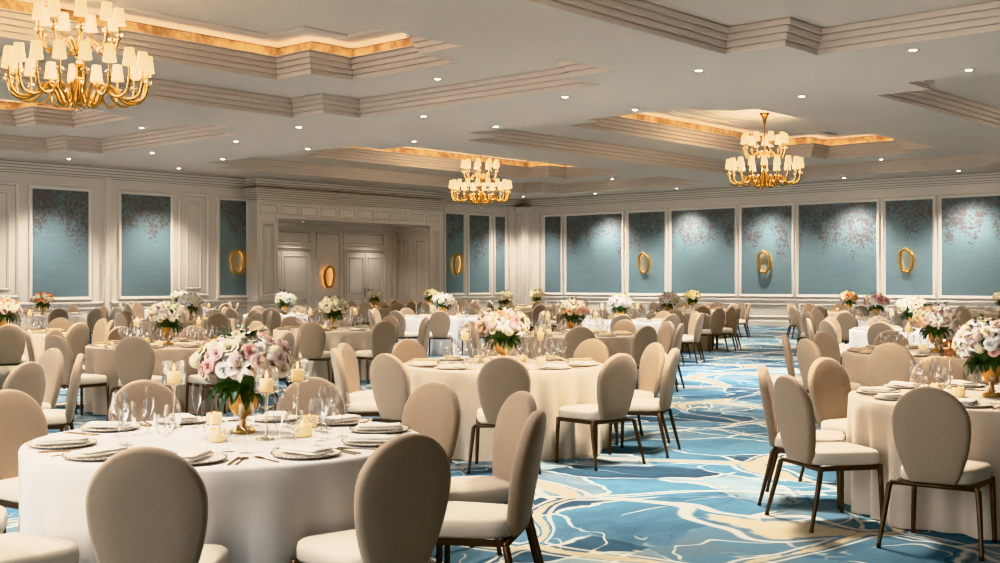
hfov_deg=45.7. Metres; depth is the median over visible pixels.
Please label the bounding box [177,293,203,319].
floral centerpiece
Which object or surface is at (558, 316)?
banquet chair
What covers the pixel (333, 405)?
water goblet
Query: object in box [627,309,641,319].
banquet chair
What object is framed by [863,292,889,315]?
floral centerpiece
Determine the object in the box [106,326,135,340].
banquet chair
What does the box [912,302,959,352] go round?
floral centerpiece
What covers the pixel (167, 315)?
floral centerpiece
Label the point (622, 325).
banquet chair
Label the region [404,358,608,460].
banquet table
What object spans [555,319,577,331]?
banquet chair
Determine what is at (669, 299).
floral centerpiece
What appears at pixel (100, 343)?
folded napkin
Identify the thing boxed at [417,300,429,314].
banquet chair
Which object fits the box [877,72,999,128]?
ceiling recess
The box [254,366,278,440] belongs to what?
hurricane candle holder
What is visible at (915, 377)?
water goblet
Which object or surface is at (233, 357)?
floral centerpiece
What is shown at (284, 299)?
floral centerpiece
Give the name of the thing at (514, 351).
banquet chair
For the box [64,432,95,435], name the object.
spoon
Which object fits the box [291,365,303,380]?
pillar candle
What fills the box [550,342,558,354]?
wine glass
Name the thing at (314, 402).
water goblet
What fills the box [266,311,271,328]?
banquet chair
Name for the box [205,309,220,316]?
banquet chair
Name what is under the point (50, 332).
banquet chair
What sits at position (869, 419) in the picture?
banquet table
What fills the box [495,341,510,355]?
vase
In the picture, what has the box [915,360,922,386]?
champagne flute
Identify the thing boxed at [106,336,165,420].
banquet chair
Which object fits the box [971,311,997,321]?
banquet table
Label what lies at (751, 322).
baseboard
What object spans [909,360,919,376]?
wine glass
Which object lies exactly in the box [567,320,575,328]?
vase
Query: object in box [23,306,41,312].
banquet chair
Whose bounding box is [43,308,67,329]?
banquet chair
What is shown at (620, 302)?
floral centerpiece
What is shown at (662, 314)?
banquet chair
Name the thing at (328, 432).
champagne flute
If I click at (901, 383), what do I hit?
folded napkin
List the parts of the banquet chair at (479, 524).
leg, seat, seat frame, leg, backrest, leg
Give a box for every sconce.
[231,249,245,273]
[323,265,334,287]
[453,253,462,274]
[638,252,649,273]
[757,250,770,273]
[898,247,913,272]
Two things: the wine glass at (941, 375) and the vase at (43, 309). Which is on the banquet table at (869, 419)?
the wine glass at (941, 375)
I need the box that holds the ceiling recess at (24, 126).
[0,99,241,153]
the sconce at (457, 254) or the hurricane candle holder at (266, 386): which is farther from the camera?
the sconce at (457, 254)
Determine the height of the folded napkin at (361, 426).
0.024 m
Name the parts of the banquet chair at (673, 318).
backrest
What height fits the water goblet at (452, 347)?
0.167 m
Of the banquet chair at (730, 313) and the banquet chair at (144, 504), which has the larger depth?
the banquet chair at (730, 313)
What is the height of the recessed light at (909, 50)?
0.008 m
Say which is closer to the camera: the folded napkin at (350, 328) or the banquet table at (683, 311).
the folded napkin at (350, 328)
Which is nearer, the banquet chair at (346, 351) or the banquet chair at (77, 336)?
the banquet chair at (346, 351)
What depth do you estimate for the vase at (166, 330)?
14.34 m
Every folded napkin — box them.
[34,436,89,444]
[68,445,126,457]
[84,421,136,427]
[91,342,111,344]
[103,340,119,342]
[168,413,198,421]
[177,449,212,461]
[184,344,201,345]
[261,411,285,419]
[278,444,333,455]
[318,414,362,422]
[347,434,397,441]
[349,328,364,329]
[356,422,403,429]
[411,358,437,361]
[411,361,436,364]
[437,364,464,367]
[443,355,462,358]
[537,355,559,358]
[542,364,568,367]
[566,358,592,360]
[569,361,597,364]
[615,332,631,333]
[849,347,871,349]
[858,386,896,391]
[875,393,904,397]
[888,381,923,386]
[905,345,918,347]
[952,380,976,385]
[958,398,978,404]
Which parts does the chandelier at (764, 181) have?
lamp shade, lamp shade, lamp shade, arm, lamp shade, arm, arm, lamp shade, lamp shade, lamp shade, arm, lamp shade, arm, arm, arm, lamp shade, lamp shade, arm, lamp shade, arm, arm, lamp shade, arm, lamp shade, arm, lamp shade, arm, lamp shade, lamp shade, lamp shade, lamp shade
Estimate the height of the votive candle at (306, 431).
0.069 m
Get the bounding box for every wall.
[0,172,507,325]
[279,220,415,308]
[541,182,999,319]
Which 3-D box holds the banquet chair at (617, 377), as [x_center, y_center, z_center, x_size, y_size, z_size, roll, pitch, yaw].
[0.826,1.061,9.972,0.599,0.942,0.599,0,0,-40]
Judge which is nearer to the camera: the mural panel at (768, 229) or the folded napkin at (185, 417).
the folded napkin at (185, 417)
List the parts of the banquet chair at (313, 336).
backrest, seat, seat frame, leg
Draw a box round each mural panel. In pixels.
[33,188,88,296]
[122,194,170,295]
[220,200,245,294]
[446,214,463,292]
[470,215,488,292]
[496,217,504,291]
[545,216,560,291]
[567,213,621,292]
[629,211,664,292]
[672,208,734,293]
[742,205,791,293]
[799,201,876,294]
[886,199,932,294]
[942,196,999,295]
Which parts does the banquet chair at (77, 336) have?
backrest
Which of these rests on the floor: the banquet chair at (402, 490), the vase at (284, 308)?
the banquet chair at (402, 490)
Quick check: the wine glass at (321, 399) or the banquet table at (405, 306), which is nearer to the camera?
the wine glass at (321, 399)
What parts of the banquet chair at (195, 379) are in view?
leg, seat, seat frame, leg, backrest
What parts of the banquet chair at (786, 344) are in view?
backrest, seat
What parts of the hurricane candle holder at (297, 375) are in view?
glass stem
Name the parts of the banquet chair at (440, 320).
seat, backrest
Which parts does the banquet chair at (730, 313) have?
backrest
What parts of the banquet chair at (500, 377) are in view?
leg, leg, seat, seat frame, backrest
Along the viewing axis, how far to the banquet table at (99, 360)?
13.60 m
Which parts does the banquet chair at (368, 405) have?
backrest, seat frame, seat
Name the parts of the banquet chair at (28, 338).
backrest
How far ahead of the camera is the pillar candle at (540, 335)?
11.06 m
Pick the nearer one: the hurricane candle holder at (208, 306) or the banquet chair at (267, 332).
the banquet chair at (267, 332)
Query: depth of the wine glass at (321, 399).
5.53 m
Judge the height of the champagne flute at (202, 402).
0.234 m
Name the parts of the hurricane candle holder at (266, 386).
glass stem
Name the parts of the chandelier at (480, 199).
lamp shade, lamp shade, lamp shade, arm, lamp shade, arm, lamp shade, lamp shade, arm, arm, lamp shade, lamp shade, lamp shade, arm, arm, lamp shade, arm, lamp shade, lamp shade, arm, arm, lamp shade, lamp shade, lamp shade, lamp shade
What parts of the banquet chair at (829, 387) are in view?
leg, backrest, seat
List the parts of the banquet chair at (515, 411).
leg, seat, leg, backrest, leg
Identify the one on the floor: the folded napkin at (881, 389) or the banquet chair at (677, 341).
the banquet chair at (677, 341)
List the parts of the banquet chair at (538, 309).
backrest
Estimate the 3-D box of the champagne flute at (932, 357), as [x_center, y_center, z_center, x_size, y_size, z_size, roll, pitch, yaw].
[3.054,0.647,8.319,0.064,0.234,0.064,0,0,-30]
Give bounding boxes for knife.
[37,449,83,451]
[67,432,99,434]
[227,457,239,465]
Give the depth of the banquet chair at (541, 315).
22.48 m
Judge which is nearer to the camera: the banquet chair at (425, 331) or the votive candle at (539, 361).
the votive candle at (539, 361)
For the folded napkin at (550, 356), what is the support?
on the charger plate at (560, 358)
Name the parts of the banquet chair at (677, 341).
backrest, leg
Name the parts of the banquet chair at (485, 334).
backrest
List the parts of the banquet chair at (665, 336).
backrest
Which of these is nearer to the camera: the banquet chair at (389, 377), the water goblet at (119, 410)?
the water goblet at (119, 410)
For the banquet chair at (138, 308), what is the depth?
33.65 m
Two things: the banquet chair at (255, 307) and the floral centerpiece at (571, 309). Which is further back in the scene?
the banquet chair at (255, 307)
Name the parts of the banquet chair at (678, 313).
backrest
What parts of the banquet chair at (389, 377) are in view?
seat frame, backrest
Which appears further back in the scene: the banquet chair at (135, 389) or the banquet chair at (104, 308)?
the banquet chair at (104, 308)
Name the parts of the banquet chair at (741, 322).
backrest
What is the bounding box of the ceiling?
[0,0,999,199]
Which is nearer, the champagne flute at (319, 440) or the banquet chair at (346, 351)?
the champagne flute at (319, 440)
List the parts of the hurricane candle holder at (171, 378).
glass stem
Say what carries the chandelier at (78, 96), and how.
hanging from the ceiling recess at (286, 58)
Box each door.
[279,247,311,313]
[343,248,385,305]
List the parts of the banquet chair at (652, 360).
leg, leg, seat, backrest, leg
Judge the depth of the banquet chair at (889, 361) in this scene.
11.50 m
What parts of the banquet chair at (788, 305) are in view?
backrest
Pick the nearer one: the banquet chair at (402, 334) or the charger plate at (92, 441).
the charger plate at (92, 441)
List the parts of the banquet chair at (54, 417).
seat, seat frame, leg, backrest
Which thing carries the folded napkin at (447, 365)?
on the charger plate at (454, 368)
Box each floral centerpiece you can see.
[0,296,21,325]
[30,291,54,314]
[147,300,189,344]
[170,289,187,301]
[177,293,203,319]
[189,325,293,433]
[275,291,296,314]
[317,295,348,328]
[365,289,382,307]
[422,288,436,304]
[431,292,453,311]
[474,305,529,355]
[495,290,514,305]
[529,289,545,301]
[555,297,589,328]
[607,293,632,314]
[658,291,680,310]
[683,289,699,308]
[839,290,857,310]
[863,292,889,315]
[893,296,926,329]
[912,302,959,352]
[951,314,999,396]
[992,290,999,305]
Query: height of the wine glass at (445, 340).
0.219 m
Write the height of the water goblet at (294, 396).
0.167 m
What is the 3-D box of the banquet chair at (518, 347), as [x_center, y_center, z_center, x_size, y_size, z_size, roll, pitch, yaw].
[0.269,1.061,16.142,0.599,0.942,0.599,0,0,37]
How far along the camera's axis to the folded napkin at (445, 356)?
11.51 m
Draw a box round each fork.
[253,456,279,462]
[337,447,375,449]
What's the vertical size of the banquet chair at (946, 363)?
0.942 m
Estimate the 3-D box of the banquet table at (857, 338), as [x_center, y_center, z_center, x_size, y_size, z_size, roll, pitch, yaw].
[6.471,1.147,18.710,1.930,0.765,1.949,0,0,-3]
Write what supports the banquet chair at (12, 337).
on the floor
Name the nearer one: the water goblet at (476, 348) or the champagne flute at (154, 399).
the champagne flute at (154, 399)
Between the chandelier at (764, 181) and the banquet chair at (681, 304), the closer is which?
the chandelier at (764, 181)
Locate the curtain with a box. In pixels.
[508,207,540,304]
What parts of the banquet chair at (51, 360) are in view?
seat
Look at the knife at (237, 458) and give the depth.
5.02 m
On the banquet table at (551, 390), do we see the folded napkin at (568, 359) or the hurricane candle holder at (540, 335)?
the hurricane candle holder at (540, 335)
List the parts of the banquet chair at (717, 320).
seat, seat frame, backrest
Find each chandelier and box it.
[1,0,154,115]
[448,155,511,207]
[725,112,803,191]
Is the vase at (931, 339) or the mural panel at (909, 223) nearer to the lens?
the vase at (931, 339)
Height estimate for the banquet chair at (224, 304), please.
0.942 m
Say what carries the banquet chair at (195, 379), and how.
on the floor
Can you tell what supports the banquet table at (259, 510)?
on the floor
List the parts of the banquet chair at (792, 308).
backrest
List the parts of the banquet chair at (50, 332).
backrest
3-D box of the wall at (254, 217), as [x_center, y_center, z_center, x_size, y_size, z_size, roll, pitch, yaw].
[-10.424,-0.885,35.242,0.700,4.830,34.650,0,0,42]
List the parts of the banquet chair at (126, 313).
backrest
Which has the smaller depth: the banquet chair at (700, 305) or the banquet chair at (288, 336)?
the banquet chair at (288, 336)
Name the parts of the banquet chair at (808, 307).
backrest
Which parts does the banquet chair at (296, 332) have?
backrest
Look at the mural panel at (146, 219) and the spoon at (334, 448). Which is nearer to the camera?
the spoon at (334, 448)
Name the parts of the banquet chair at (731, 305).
backrest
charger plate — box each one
[26,438,97,448]
[61,448,127,460]
[79,423,141,431]
[155,416,205,423]
[171,339,193,341]
[176,452,227,464]
[181,345,199,347]
[246,414,299,421]
[270,447,341,458]
[317,418,368,425]
[341,437,384,445]
[349,425,409,433]
[407,363,440,366]
[409,360,440,362]
[433,366,467,369]
[437,357,468,360]
[533,357,563,359]
[538,366,572,369]
[566,363,599,366]
[854,389,900,393]
[872,394,898,400]
[883,383,928,388]
[912,354,929,356]
[942,382,985,387]
[963,401,993,407]
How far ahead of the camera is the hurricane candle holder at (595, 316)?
17.26 m
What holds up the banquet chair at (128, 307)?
on the floor
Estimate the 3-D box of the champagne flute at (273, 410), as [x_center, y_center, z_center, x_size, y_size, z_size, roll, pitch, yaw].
[-1.013,0.647,5.426,0.064,0.234,0.064,0,0,-39]
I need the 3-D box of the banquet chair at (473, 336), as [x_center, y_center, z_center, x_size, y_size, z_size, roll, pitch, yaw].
[-0.200,1.061,16.797,0.599,0.942,0.599,0,0,-16]
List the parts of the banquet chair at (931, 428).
leg, leg, backrest, seat frame, seat, leg, leg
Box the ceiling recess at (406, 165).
[211,146,705,193]
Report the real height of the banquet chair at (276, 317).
0.942 m
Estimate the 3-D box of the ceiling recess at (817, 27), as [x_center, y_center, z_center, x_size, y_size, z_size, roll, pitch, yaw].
[1.734,-3.785,9.516,8.044,0.970,15.544,0,0,42]
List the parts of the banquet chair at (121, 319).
backrest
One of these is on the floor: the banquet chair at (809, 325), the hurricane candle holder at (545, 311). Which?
the banquet chair at (809, 325)
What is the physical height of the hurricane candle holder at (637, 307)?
0.349 m
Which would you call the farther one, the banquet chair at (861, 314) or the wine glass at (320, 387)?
the banquet chair at (861, 314)
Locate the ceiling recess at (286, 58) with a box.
[0,0,612,117]
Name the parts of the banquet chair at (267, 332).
backrest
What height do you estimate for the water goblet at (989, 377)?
0.167 m
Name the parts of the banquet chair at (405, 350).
backrest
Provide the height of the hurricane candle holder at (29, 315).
0.349 m
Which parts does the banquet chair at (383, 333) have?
seat, seat frame, leg, backrest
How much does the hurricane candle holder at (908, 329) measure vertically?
0.349 m
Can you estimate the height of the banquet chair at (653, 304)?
0.942 m
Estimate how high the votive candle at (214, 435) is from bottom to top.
0.069 m
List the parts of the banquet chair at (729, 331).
seat, backrest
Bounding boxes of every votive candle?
[206,412,221,424]
[208,428,225,442]
[295,423,311,436]
[303,415,317,427]
[474,355,482,361]
[518,355,526,361]
[536,358,545,364]
[919,344,926,349]
[931,383,943,389]
[952,387,965,396]
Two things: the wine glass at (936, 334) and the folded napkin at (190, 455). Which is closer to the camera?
the folded napkin at (190, 455)
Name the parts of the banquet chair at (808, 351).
backrest, seat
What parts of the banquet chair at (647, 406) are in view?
leg, leg, seat, seat frame, leg, backrest, leg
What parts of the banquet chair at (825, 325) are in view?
backrest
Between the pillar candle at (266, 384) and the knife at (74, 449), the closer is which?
the knife at (74, 449)
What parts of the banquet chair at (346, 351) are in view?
backrest, seat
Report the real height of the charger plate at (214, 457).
0.021 m
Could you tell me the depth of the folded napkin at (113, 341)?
14.56 m
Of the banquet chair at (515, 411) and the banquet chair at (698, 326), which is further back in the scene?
the banquet chair at (698, 326)
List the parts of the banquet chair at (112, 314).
backrest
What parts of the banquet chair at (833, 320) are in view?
backrest, seat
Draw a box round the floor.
[0,325,999,562]
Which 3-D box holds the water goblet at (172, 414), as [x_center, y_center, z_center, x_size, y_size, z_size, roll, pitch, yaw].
[-1.507,0.680,5.343,0.082,0.167,0.082,0,0,33]
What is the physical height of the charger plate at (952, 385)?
0.021 m
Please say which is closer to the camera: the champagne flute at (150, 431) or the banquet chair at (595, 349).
the champagne flute at (150, 431)
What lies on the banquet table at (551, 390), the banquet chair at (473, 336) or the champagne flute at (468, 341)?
the champagne flute at (468, 341)
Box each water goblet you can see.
[117,409,135,445]
[130,401,146,434]
[156,413,174,450]
[218,414,236,452]
[281,395,295,426]
[286,410,303,444]
[313,398,328,431]
[319,404,335,438]
[452,347,460,358]
[475,348,483,367]
[510,349,518,358]
[540,348,548,363]
[552,346,559,363]
[907,335,914,349]
[914,370,926,386]
[927,339,934,354]
[937,373,949,389]
[988,376,999,403]
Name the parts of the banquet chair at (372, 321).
backrest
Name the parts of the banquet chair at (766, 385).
leg, backrest, leg, seat frame, seat, leg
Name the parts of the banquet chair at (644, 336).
backrest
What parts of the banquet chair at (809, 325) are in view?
backrest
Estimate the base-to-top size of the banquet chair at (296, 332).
0.942 m
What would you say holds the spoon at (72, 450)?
on the banquet table at (259, 510)
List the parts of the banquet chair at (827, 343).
backrest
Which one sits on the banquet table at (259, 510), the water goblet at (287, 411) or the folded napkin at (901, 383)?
the water goblet at (287, 411)
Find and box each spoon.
[39,450,74,452]
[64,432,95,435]
[235,457,248,464]
[334,448,360,453]
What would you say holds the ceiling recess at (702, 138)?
attached to the ceiling
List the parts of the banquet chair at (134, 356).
leg, backrest, seat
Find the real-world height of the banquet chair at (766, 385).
0.942 m
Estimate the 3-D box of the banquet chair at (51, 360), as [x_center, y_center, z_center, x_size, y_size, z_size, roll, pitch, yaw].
[-4.130,1.061,10.327,0.599,0.942,0.599,0,0,41]
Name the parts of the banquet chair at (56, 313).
backrest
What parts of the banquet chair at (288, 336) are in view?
backrest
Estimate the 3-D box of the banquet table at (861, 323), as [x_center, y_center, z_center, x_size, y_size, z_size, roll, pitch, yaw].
[7.602,1.147,24.007,1.932,0.765,1.974,0,0,-39]
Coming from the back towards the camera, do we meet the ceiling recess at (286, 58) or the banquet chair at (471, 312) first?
the banquet chair at (471, 312)
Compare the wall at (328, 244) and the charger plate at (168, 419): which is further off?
the wall at (328, 244)
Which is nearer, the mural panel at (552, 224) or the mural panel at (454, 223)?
the mural panel at (454, 223)
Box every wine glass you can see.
[110,400,127,445]
[111,391,126,436]
[163,404,180,452]
[237,403,254,453]
[308,398,324,446]
[318,386,332,428]
[334,392,349,436]
[439,340,447,364]
[451,342,459,363]
[480,343,488,363]
[520,343,528,367]
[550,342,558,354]
[559,340,566,363]
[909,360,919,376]
[909,363,920,388]
[935,334,942,355]
[940,367,953,391]
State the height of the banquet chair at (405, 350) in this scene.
0.942 m
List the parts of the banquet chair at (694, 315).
backrest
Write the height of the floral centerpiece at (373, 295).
0.543 m
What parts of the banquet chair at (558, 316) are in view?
backrest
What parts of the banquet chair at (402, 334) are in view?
backrest, seat frame, seat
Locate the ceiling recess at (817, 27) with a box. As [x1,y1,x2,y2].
[528,0,999,54]
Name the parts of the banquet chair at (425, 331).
backrest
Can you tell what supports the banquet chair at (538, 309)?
on the floor
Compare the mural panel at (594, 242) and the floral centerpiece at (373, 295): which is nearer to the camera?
the floral centerpiece at (373, 295)
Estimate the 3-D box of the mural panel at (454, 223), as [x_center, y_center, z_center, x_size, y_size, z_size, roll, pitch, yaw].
[-1.726,-1.070,45.240,0.018,3.000,0.960,0,0,42]
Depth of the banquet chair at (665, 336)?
17.63 m
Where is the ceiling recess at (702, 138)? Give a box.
[469,106,999,177]
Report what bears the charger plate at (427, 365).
on the banquet table at (551, 390)
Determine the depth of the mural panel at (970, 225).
36.12 m
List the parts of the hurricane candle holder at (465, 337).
glass stem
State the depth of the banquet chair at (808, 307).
32.16 m
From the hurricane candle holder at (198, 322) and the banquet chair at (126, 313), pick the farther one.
the banquet chair at (126, 313)
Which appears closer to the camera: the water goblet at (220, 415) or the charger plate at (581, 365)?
the water goblet at (220, 415)
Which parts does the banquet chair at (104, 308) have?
backrest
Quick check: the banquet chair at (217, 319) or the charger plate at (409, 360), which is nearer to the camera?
the charger plate at (409, 360)
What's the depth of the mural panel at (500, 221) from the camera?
47.18 m
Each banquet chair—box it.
[0,324,25,365]
[0,389,47,508]
[0,506,7,533]
[0,533,78,562]
[2,361,45,406]
[11,312,19,326]
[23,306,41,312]
[24,332,76,412]
[37,348,63,431]
[42,354,84,430]
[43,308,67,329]
[44,335,109,421]
[45,329,84,400]
[47,318,70,330]
[63,322,89,388]
[65,306,79,312]
[84,320,113,359]
[85,446,229,562]
[87,308,101,333]
[88,307,115,343]
[90,306,108,343]
[92,318,107,342]
[104,312,109,322]
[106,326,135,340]
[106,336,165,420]
[108,380,180,421]
[115,313,150,338]
[119,303,139,326]
[120,311,136,335]
[125,303,135,328]
[132,302,143,318]
[151,321,177,340]
[178,325,208,340]
[185,336,249,415]
[191,305,202,318]
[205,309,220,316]
[206,313,227,338]
[218,303,228,311]
[221,307,228,314]
[225,308,241,328]
[231,319,236,330]
[242,317,253,331]
[247,310,257,317]
[249,321,263,330]
[250,306,264,313]
[251,312,262,322]
[253,326,277,397]
[257,328,300,405]
[262,309,280,334]
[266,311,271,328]
[272,332,294,410]
[276,377,345,416]
[280,316,300,326]
[290,306,305,313]
[291,433,450,562]
[292,321,333,382]
[308,308,324,325]
[327,315,351,326]
[331,348,387,422]
[337,343,386,422]
[341,308,349,319]
[348,301,357,306]
[350,307,353,321]
[355,321,395,383]
[356,303,372,324]
[368,309,397,342]
[370,353,451,462]
[372,308,380,323]
[375,301,388,306]
[381,316,398,344]
[385,339,426,422]
[389,310,417,338]
[390,303,403,311]
[392,319,430,357]
[393,317,428,353]
[400,308,414,315]
[401,381,473,547]
[407,301,416,314]
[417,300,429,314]
[418,302,425,314]
[426,311,452,355]
[436,410,545,562]
[444,391,543,562]
[446,309,455,315]
[453,301,457,314]
[458,299,467,311]
[461,305,474,314]
[462,310,490,353]
[465,323,477,357]
[467,321,479,354]
[467,356,540,473]
[469,303,479,308]
[479,338,518,357]
[487,301,493,307]
[516,331,523,354]
[529,305,545,330]
[539,313,549,328]
[551,314,562,326]
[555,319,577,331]
[555,353,645,470]
[564,326,595,358]
[573,339,614,428]
[582,301,587,318]
[600,309,607,318]
[608,348,680,457]
[610,314,632,331]
[612,319,636,333]
[615,342,670,444]
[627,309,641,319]
[632,326,660,384]
[649,302,658,313]
[654,310,669,318]
[657,321,677,385]
[661,314,684,364]
[664,323,684,391]
[668,309,687,352]
[677,302,688,307]
[682,313,704,362]
[683,311,701,359]
[693,309,728,352]
[695,304,710,310]
[696,306,714,345]
[710,302,722,307]
[712,308,741,350]
[716,307,738,348]
[724,304,740,337]
[729,303,750,337]
[738,302,747,335]
[757,365,844,508]
[764,375,883,532]
[782,334,803,385]
[787,304,794,338]
[788,304,798,341]
[794,310,816,355]
[797,338,861,392]
[798,357,850,481]
[799,303,813,337]
[802,311,815,338]
[806,318,843,364]
[809,331,840,395]
[810,309,824,331]
[812,305,827,317]
[819,320,845,363]
[825,317,848,348]
[832,303,846,309]
[836,312,857,343]
[848,309,863,316]
[854,305,868,315]
[867,316,890,325]
[867,322,894,344]
[869,342,914,386]
[873,330,908,345]
[876,387,996,560]
[887,313,907,326]
[910,356,966,383]
[937,324,959,347]
[955,306,970,326]
[969,370,998,384]
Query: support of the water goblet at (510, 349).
on the banquet table at (551, 390)
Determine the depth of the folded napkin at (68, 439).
5.49 m
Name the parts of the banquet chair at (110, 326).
backrest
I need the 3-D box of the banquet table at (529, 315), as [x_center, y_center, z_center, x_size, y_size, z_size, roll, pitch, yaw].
[0.133,1.147,31.503,1.971,0.765,1.935,0,0,-23]
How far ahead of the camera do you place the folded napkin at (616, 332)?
16.92 m
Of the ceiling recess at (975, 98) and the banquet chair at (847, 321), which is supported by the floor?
the banquet chair at (847, 321)
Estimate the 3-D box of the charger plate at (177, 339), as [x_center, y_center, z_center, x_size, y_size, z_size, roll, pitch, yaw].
[-4.054,0.755,15.159,0.310,0.019,0.310,0,0,-2]
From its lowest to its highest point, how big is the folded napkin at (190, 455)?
0.024 m
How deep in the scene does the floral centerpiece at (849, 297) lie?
30.68 m
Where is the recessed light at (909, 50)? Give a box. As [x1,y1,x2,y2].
[906,49,919,51]
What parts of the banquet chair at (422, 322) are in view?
backrest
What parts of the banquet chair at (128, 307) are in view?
backrest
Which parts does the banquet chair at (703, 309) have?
backrest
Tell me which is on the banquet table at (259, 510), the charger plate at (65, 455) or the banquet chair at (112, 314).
the charger plate at (65, 455)
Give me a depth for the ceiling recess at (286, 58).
20.57 m
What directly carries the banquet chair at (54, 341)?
on the floor
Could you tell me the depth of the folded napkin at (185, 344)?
13.74 m
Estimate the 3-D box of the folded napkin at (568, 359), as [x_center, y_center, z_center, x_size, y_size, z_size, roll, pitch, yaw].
[0.751,0.738,11.235,0.236,0.024,0.112,0,0,-24]
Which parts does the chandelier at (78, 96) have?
lamp shade, lamp shade, lamp shade, lamp shade, lamp shade, arm, lamp shade, lamp shade, arm, arm, lamp shade, arm, arm, lamp shade, lamp shade, arm, arm, arm, lamp shade, arm, lamp shade, arm, arm, arm, lamp shade, arm, lamp shade, arm, lamp shade, lamp shade, arm, lamp shade, arm, arm, arm, arm, arm, lamp shade, lamp shade, lamp shade, arm, arm, lamp shade, arm, lamp shade, arm, lamp shade, lamp shade, lamp shade, lamp shade, lamp shade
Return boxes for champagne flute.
[116,393,129,443]
[143,386,155,432]
[144,398,155,429]
[191,382,201,427]
[201,400,213,451]
[253,394,262,425]
[272,397,283,448]
[316,392,327,441]
[321,386,332,433]
[450,339,455,354]
[468,341,473,366]
[534,341,539,366]
[549,338,554,362]
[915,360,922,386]
[919,332,924,353]
[929,362,937,384]
[932,357,939,376]
[975,365,983,400]
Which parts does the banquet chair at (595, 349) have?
backrest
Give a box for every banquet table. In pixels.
[0,330,66,387]
[17,417,418,562]
[20,314,86,329]
[84,341,229,414]
[139,319,239,339]
[144,309,212,318]
[243,314,326,337]
[273,327,391,380]
[341,307,390,325]
[398,316,488,354]
[403,304,459,315]
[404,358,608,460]
[474,310,533,330]
[514,305,556,331]
[522,332,638,388]
[582,319,661,333]
[642,314,711,350]
[679,308,727,337]
[827,310,887,316]
[841,318,920,343]
[842,348,969,386]
[844,384,999,539]
[848,328,934,348]
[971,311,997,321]
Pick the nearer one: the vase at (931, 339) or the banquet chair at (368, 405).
the banquet chair at (368, 405)
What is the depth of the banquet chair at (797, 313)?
24.38 m
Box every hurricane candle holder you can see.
[25,309,33,331]
[132,316,141,326]
[162,360,185,427]
[194,315,203,343]
[206,302,211,317]
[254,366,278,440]
[286,358,308,424]
[307,307,313,315]
[352,307,358,314]
[458,326,470,364]
[534,326,546,340]
[544,310,551,332]
[592,310,599,333]
[599,303,604,309]
[634,303,640,320]
[888,308,895,316]
[902,321,913,334]
[940,339,957,388]
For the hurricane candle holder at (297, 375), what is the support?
on the banquet table at (259, 510)
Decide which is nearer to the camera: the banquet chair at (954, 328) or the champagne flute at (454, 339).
the champagne flute at (454, 339)
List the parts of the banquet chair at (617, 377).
leg, seat, leg, leg, seat frame, backrest, leg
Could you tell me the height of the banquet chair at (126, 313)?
0.942 m
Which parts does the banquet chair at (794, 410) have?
leg, backrest, leg, seat frame, leg, seat, leg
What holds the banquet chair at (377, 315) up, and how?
on the floor
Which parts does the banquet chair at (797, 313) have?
backrest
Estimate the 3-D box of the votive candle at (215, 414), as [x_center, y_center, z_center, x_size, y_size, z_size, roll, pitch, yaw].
[-1.529,0.729,6.350,0.086,0.069,0.086,0,0,42]
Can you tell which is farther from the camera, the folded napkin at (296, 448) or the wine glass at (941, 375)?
the wine glass at (941, 375)
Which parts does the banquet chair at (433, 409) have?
backrest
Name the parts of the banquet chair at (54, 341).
backrest, leg, seat frame, seat, leg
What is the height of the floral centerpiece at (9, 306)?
0.543 m
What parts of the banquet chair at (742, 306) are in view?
backrest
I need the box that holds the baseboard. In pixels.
[91,315,789,334]
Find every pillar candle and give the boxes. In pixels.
[134,318,139,325]
[167,367,180,383]
[196,318,201,324]
[259,375,273,391]
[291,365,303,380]
[461,330,468,339]
[537,329,543,338]
[905,323,911,331]
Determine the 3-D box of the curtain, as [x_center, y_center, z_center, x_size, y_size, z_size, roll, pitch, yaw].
[1.006,-0.730,47.555,1.028,4.520,0.906,0,0,42]
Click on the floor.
(698, 503)
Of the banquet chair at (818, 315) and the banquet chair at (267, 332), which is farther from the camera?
the banquet chair at (818, 315)
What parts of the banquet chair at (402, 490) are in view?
seat, backrest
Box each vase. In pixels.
[40,305,46,314]
[161,327,173,344]
[228,392,257,433]
[282,306,287,314]
[329,316,336,328]
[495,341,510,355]
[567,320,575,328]
[929,333,943,352]
[980,365,999,396]
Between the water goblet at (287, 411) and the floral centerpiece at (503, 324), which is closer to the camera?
the water goblet at (287, 411)
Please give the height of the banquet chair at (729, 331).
0.942 m
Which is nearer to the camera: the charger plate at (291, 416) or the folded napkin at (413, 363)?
the charger plate at (291, 416)
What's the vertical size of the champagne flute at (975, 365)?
0.234 m
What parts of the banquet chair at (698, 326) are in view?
seat, seat frame, leg, backrest, leg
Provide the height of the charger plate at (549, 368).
0.021 m
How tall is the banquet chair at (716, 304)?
0.942 m
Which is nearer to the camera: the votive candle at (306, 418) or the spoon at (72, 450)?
the spoon at (72, 450)
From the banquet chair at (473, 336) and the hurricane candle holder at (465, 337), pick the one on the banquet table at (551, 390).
the hurricane candle holder at (465, 337)
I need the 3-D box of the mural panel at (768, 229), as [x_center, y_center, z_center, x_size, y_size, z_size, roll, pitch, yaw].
[9.144,-1.070,40.757,1.918,3.000,0.018,0,0,42]
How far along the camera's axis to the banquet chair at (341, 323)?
20.64 m
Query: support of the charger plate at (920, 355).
on the banquet table at (856, 365)
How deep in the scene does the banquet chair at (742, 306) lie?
33.32 m

